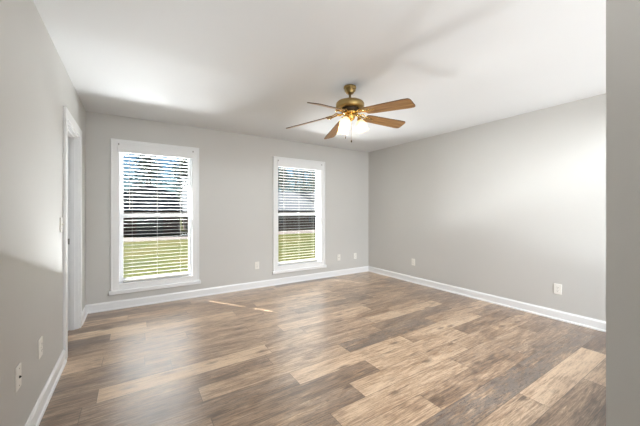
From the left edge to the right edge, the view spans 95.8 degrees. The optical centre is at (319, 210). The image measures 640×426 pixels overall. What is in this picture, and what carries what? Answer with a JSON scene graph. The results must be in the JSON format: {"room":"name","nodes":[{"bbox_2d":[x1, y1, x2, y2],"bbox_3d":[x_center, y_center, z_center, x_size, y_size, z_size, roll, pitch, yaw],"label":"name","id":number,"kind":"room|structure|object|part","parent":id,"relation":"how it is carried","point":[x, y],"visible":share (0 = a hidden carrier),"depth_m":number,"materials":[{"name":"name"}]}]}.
{"room":"empty living room","nodes":[
{"label":"empty living room","id":0,"kind":"room"},
{"bbox_2d":[0,0,85,425],"bbox_3d":[-1.226,0.018,0.907,0.115,2.440,6.054,0,0,-33],"label":"wall","id":1,"kind":"structure","parent":0,"point":[36,85],"depth_m":1.61,"materials":[{"name":"grey paint"}]},
{"bbox_2d":[15,362,21,392],"bbox_3d":[-1.489,0.823,1.433,0.014,0.117,0.072,0,0,-33],"label":"outlet","id":2,"kind":"object","parent":1,"relation":"attached to","point":[18,371],"visible":1,"depth_m":1.42,"materials":[{"name":"plastic"}]},
{"bbox_2d":[38,336,42,358],"bbox_3d":[-1.712,0.838,1.775,0.010,0.117,0.072,0,0,-33],"label":"power outlet","id":3,"kind":"object","parent":1,"relation":"attached to","point":[40,341],"visible":1,"depth_m":1.76,"materials":[{"name":"plastic"}]},
{"bbox_2d":[25,305,87,425],"bbox_3d":[-1.168,1.185,0.945,0.024,0.106,6.054,0,0,-33],"label":"baseboard","id":4,"kind":"structure","parent":1,"relation":"attached to","point":[38,411],"depth_m":1.90,"materials":[{"name":"white paint"}]},
{"bbox_2d":[60,217,63,231],"bbox_3d":[-2.038,0.110,2.291,0.022,0.117,0.072,0,0,-33],"label":"light switch","id":5,"kind":"object","parent":1,"relation":"attached to","point":[61,218],"visible":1,"depth_m":2.28,"materials":[{"name":"plastic"}]},
{"bbox_2d":[86,111,367,304],"bbox_3d":[-0.956,0.018,4.781,4.864,2.440,0.160,0,0,-33],"label":"wall","id":6,"kind":"structure","parent":0,"point":[236,169],"depth_m":4.42,"materials":[{"name":"grey paint"}]},
{"bbox_2d":[109,138,200,294],"bbox_3d":[-2.212,0.071,3.942,1.069,1.949,0.205,0,0,-33],"label":"window","id":7,"kind":"structure","parent":6,"relation":"in","point":[117,285],"depth_m":3.79,"materials":[{"name":"white paint"}]},
{"bbox_3d":[-2.169,1.023,3.875,1.069,0.046,0.045,0,0,-33],"label":"sill","id":8,"kind":"part","parent":7,"relation":"part of","materials":[{"name":"white paint"}]},
{"bbox_3d":[-2.241,-0.359,3.987,0.853,0.894,0.030,0,0,-33],"label":"sash","id":9,"kind":"part","parent":7,"relation":"part of","materials":[{"name":"white plastic"}]},
{"bbox_3d":[-2.223,0.482,3.958,0.853,0.879,0.030,0,0,-33],"label":"sash","id":10,"kind":"part","parent":7,"relation":"part of","materials":[{"name":"white plastic"}]},
{"bbox_2d":[118,143,193,282],"bbox_3d":[-2.186,0.034,3.902,0.889,1.764,0.093,0,0,-33],"label":"blind","id":11,"kind":"object","parent":7,"relation":"attached to","point":[122,148],"visible":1,"depth_m":3.89,"materials":[{"name":"white paint"}]},
{"bbox_3d":[-2.202,0.905,3.916,0.770,0.022,0.048,0,0,-33],"label":"rail","id":12,"kind":"part","parent":11,"relation":"part of","materials":[{"name":"white plastic"}]},
{"bbox_3d":[-2.202,0.078,3.916,0.002,1.660,0.053,0,0,-33],"label":"ladder cord","id":13,"kind":"part","parent":11,"relation":"part of","materials":[{"name":"white fabric"}]},
{"bbox_2d":[86,266,367,313],"bbox_3d":[-0.906,1.185,4.703,4.544,0.106,0.024,0,0,-33],"label":"baseboard","id":14,"kind":"structure","parent":6,"relation":"attached to","point":[134,302],"depth_m":4.24,"materials":[{"name":"white paint"}]},
{"bbox_2d":[272,156,326,273],"bbox_3d":[-0.380,0.071,5.126,1.069,1.949,0.205,0,0,-33],"label":"window","id":15,"kind":"structure","parent":6,"relation":"in","point":[320,202],"depth_m":5.17,"materials":[{"name":"white paint"}]},
{"bbox_3d":[-0.391,0.482,5.142,0.853,0.879,0.030,0,0,-33],"label":"sash","id":16,"kind":"part","parent":15,"relation":"part of","materials":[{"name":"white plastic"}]},
{"bbox_2d":[277,160,321,264],"bbox_3d":[-0.354,0.034,5.086,0.889,1.764,0.093,0,0,-33],"label":"blind","id":17,"kind":"object","parent":15,"relation":"attached to","point":[288,164],"visible":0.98,"depth_m":5.08,"materials":[{"name":"white paint"}]},
{"bbox_3d":[-0.370,0.905,5.100,0.770,0.022,0.048,0,0,-33],"label":"rail","id":18,"kind":"part","parent":17,"relation":"part of","materials":[{"name":"white plastic"}]},
{"bbox_3d":[-0.131,0.078,5.254,0.002,1.660,0.053,0,0,-33],"label":"ladder cord","id":19,"kind":"part","parent":17,"relation":"part of","materials":[{"name":"white fabric"}]},
{"bbox_3d":[-0.337,1.023,5.059,1.069,0.046,0.045,0,0,-33],"label":"sill","id":20,"kind":"part","parent":15,"relation":"part of","materials":[{"name":"white paint"}]},
{"bbox_3d":[-0.409,-0.359,5.171,0.853,0.894,0.030,0,0,-33],"label":"sash","id":21,"kind":"part","parent":15,"relation":"part of","materials":[{"name":"white plastic"}]},
{"bbox_2d":[33,0,605,151],"bbox_3d":[0.275,-1.262,1.853,5.974,0.120,6.414,0,0,-33],"label":"ceiling","id":22,"kind":"structure","parent":0,"point":[249,67],"depth_m":2.31,"materials":[{"name":"paint"}]},
{"bbox_2d":[286,84,414,141],"bbox_3d":[0.246,-0.929,2.803,1.207,0.546,1.212,0,0,10],"label":"ceiling fan","id":23,"kind":"object","parent":22,"relation":"hanging from","point":[350,107],"visible":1,"depth_m":2.74,"materials":[{"name":"brown wood"}]},
{"bbox_3d":[-0.109,-0.884,2.900,0.480,0.006,0.136,-11,13,14],"label":"blade","id":24,"kind":"part","parent":23,"relation":"part of","materials":[{"name":"brown wood"}]},
{"bbox_3d":[0.068,-0.883,2.453,0.136,0.006,0.480,18,20,28],"label":"blade","id":25,"kind":"part","parent":23,"relation":"part of","materials":[{"name":"brown wood"}]},
{"bbox_3d":[0.170,-0.891,3.195,0.136,0.006,0.480,-17,-3,-18],"label":"blade","id":26,"kind":"part","parent":23,"relation":"part of","materials":[{"name":"brown wood"}]},
{"bbox_3d":[0.230,-0.817,2.904,0.117,0.128,0.124,0,0,-33],"label":"lamp shade","id":27,"kind":"part","parent":23,"relation":"part of","materials":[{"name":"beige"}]},
{"bbox_3d":[0.230,-0.817,2.694,0.122,0.128,0.118,0,0,-33],"label":"lamp shade","id":28,"kind":"part","parent":23,"relation":"part of","materials":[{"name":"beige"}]},
{"bbox_3d":[0.411,-0.817,2.798,0.122,0.128,0.119,0,0,-33],"label":"lamp shade","id":29,"kind":"part","parent":23,"relation":"part of","materials":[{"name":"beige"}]},
{"bbox_3d":[0.663,-0.917,2.981,0.480,0.006,0.136,1,-17,-26],"label":"blade","id":30,"kind":"part","parent":23,"relation":"part of","materials":[{"name":"brown wood"}]},
{"bbox_3d":[0.585,-0.900,2.509,0.480,0.006,0.136,8,-10,44],"label":"blade","id":31,"kind":"part","parent":23,"relation":"part of","materials":[{"name":"brown wood"}]},
{"bbox_2d":[39,271,605,425],"bbox_3d":[0.255,1.298,1.756,5.834,0.120,6.274,0,0,-33],"label":"floor","id":32,"kind":"structure","parent":0,"point":[367,348],"depth_m":2.38,"materials":[{"name":"brown wood"}]},
{"bbox_2d":[368,93,605,320],"bbox_3d":[2.224,0.018,4.194,0.160,2.440,4.277,0,0,-33],"label":"wall","id":33,"kind":"structure","parent":0,"point":[514,208],"depth_m":3.77,"materials":[{"name":"grey paint"}]},
{"bbox_2d":[368,266,605,331],"bbox_3d":[2.147,1.185,4.144,0.024,0.106,4.277,0,0,-33],"label":"baseboard","id":34,"kind":"structure","parent":33,"relation":"attached to","point":[587,322],"depth_m":3.73,"materials":[{"name":"white paint"}]},
{"bbox_2d":[554,283,561,294],"bbox_3d":[2.705,0.890,3.292,0.010,0.117,0.072,0,0,-33],"label":"power outlet","id":35,"kind":"object","parent":33,"relation":"attached to","point":[557,287],"visible":1,"depth_m":3.29,"materials":[{"name":"plastic"}]},
{"bbox_2d":[606,0,639,425],"bbox_3d":[2.429,0.018,0.722,3.264,2.440,1.777,0,0,-33],"label":"wall","id":36,"kind":"structure","parent":0,"point":[622,16],"depth_m":0.56,"materials":[{"name":"grey paint"}]},
{"bbox_3d":[-2.930,0.018,2.401,1.125,2.440,2.014,0,0,-33],"label":"wall","id":37,"kind":"structure","parent":0,"visible":0},
{"bbox_2d":[63,106,81,359],"bbox_3d":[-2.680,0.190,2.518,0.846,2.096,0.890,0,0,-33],"label":"door frame","id":38,"kind":"structure","parent":37,"relation":"in","point":[72,133],"depth_m":2.99,"materials":[{"name":"white paint"}]},
{"label":"outside","id":39,"kind":"structure","parent":0,"visible":0},
{"bbox_2d":[123,218,315,277],"bbox_3d":[-18.542,2.538,56.332,150.000,0.200,105.246,0,0,-33],"label":"lawn","id":40,"kind":"structure","parent":39,"point":[281,238],"depth_m":16.91,"materials":[{"name":"green plant"}]},
{"bbox_2d":[126,154,162,188],"bbox_3d":[-23.300,-3.632,39.429,5.323,12.173,6.229,0,0,13],"label":"pine tree","id":41,"kind":"object","parent":40,"relation":"on","point":[143,158],"visible":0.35,"depth_m":38.88,"materials":[{"name":"green plant"}]},
{"bbox_2d":[136,155,161,187],"bbox_3d":[-30.645,-4.600,51.991,4.729,14.081,4.552,0,0,41],"label":"pine tree","id":42,"kind":"object","parent":40,"relation":"on","point":[145,155],"visible":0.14,"depth_m":51.97,"materials":[{"name":"green plant"}]},
{"bbox_2d":[134,154,168,186],"bbox_3d":[-26.559,-6.259,44.957,5.650,17.415,5.363,0,0,39],"label":"pine tree","id":43,"kind":"object","parent":40,"relation":"on","point":[139,154],"visible":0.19,"depth_m":45.02,"materials":[{"name":"green plant"}]},
{"bbox_2d":[123,185,182,235],"bbox_3d":[-18.902,-0.062,31.601,6.350,5.000,6.400,0,0,-33],"label":"barn","id":44,"kind":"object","parent":40,"relation":"on","point":[170,204],"visible":0.67,"depth_m":29.07,"materials":[{"name":"brick"}]},
{"bbox_3d":[-17.116,1.388,29.159,2.300,2.100,0.080,0,0,-33],"label":"door","id":45,"kind":"part","parent":44,"relation":"part of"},
{"bbox_2d":[167,157,187,194],"bbox_3d":[-19.371,-5.759,41.590,5.072,16.415,5.380,0,0,-6],"label":"pine tree","id":46,"kind":"object","parent":40,"relation":"on","point":[185,167],"visible":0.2,"depth_m":41.15,"materials":[{"name":"green plant"}]},
{"bbox_2d":[168,158,187,225],"bbox_3d":[-22.403,-4.357,47.746,5.052,13.611,6.157,0,0,15],"label":"pine tree","id":47,"kind":"object","parent":40,"relation":"on","point":[182,180],"visible":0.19,"depth_m":47.47,"materials":[{"name":"green plant"}]},
{"bbox_2d":[169,158,187,202],"bbox_3d":[-26.048,-3.909,55.634,5.564,12.729,6.516,0,0,-19],"label":"pine tree","id":48,"kind":"object","parent":40,"relation":"on","point":[182,158],"visible":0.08,"depth_m":54.65,"materials":[{"name":"green plant"}]},
{"bbox_2d":[180,188,315,230],"bbox_3d":[-3.196,-0.162,43.178,31.500,5.200,8.600,0,0,-33],"label":"house","id":49,"kind":"structure","parent":40,"relation":"on","point":[300,220],"depth_m":39.11,"materials":[{"name":"brick"}]},
{"bbox_2d":[278,167,290,191],"bbox_3d":[-6.586,-3.399,50.642,5.118,11.706,5.990,0,0,-29],"label":"pine tree","id":50,"kind":"object","parent":40,"relation":"on","point":[280,173],"visible":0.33,"depth_m":49.92,"materials":[{"name":"green plant"}]},
{"bbox_2d":[287,168,305,191],"bbox_3d":[-4.872,-4.312,59.529,5.019,13.521,6.117,0,0,-19],"label":"pine tree","id":51,"kind":"object","parent":40,"relation":"on","point":[296,170],"visible":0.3,"depth_m":59.20,"materials":[{"name":"green plant"}]},
{"bbox_2d":[296,169,310,192],"bbox_3d":[-3.932,-5.255,69.378,4.998,15.406,4.744,0,0,20],"label":"pine tree","id":52,"kind":"object","parent":40,"relation":"on","point":[302,180],"visible":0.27,"depth_m":68.90,"materials":[{"name":"green plant"}]},
{"bbox_2d":[301,170,314,192],"bbox_3d":[-1.298,-5.062,52.932,4.625,15.020,4.872,0,0,-41],"label":"pine tree","id":53,"kind":"object","parent":40,"relation":"on","point":[311,179],"visible":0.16,"depth_m":52.77,"materials":[{"name":"green plant"}]},
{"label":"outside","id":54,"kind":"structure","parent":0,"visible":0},
{"bbox_2d":[123,230,315,241],"bbox_3d":[-3.412,2.428,32.918,110.000,0.020,4.000,0,0,-33],"label":"gravel drive","id":55,"kind":"structure","parent":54,"point":[128,239],"depth_m":26.20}
]}

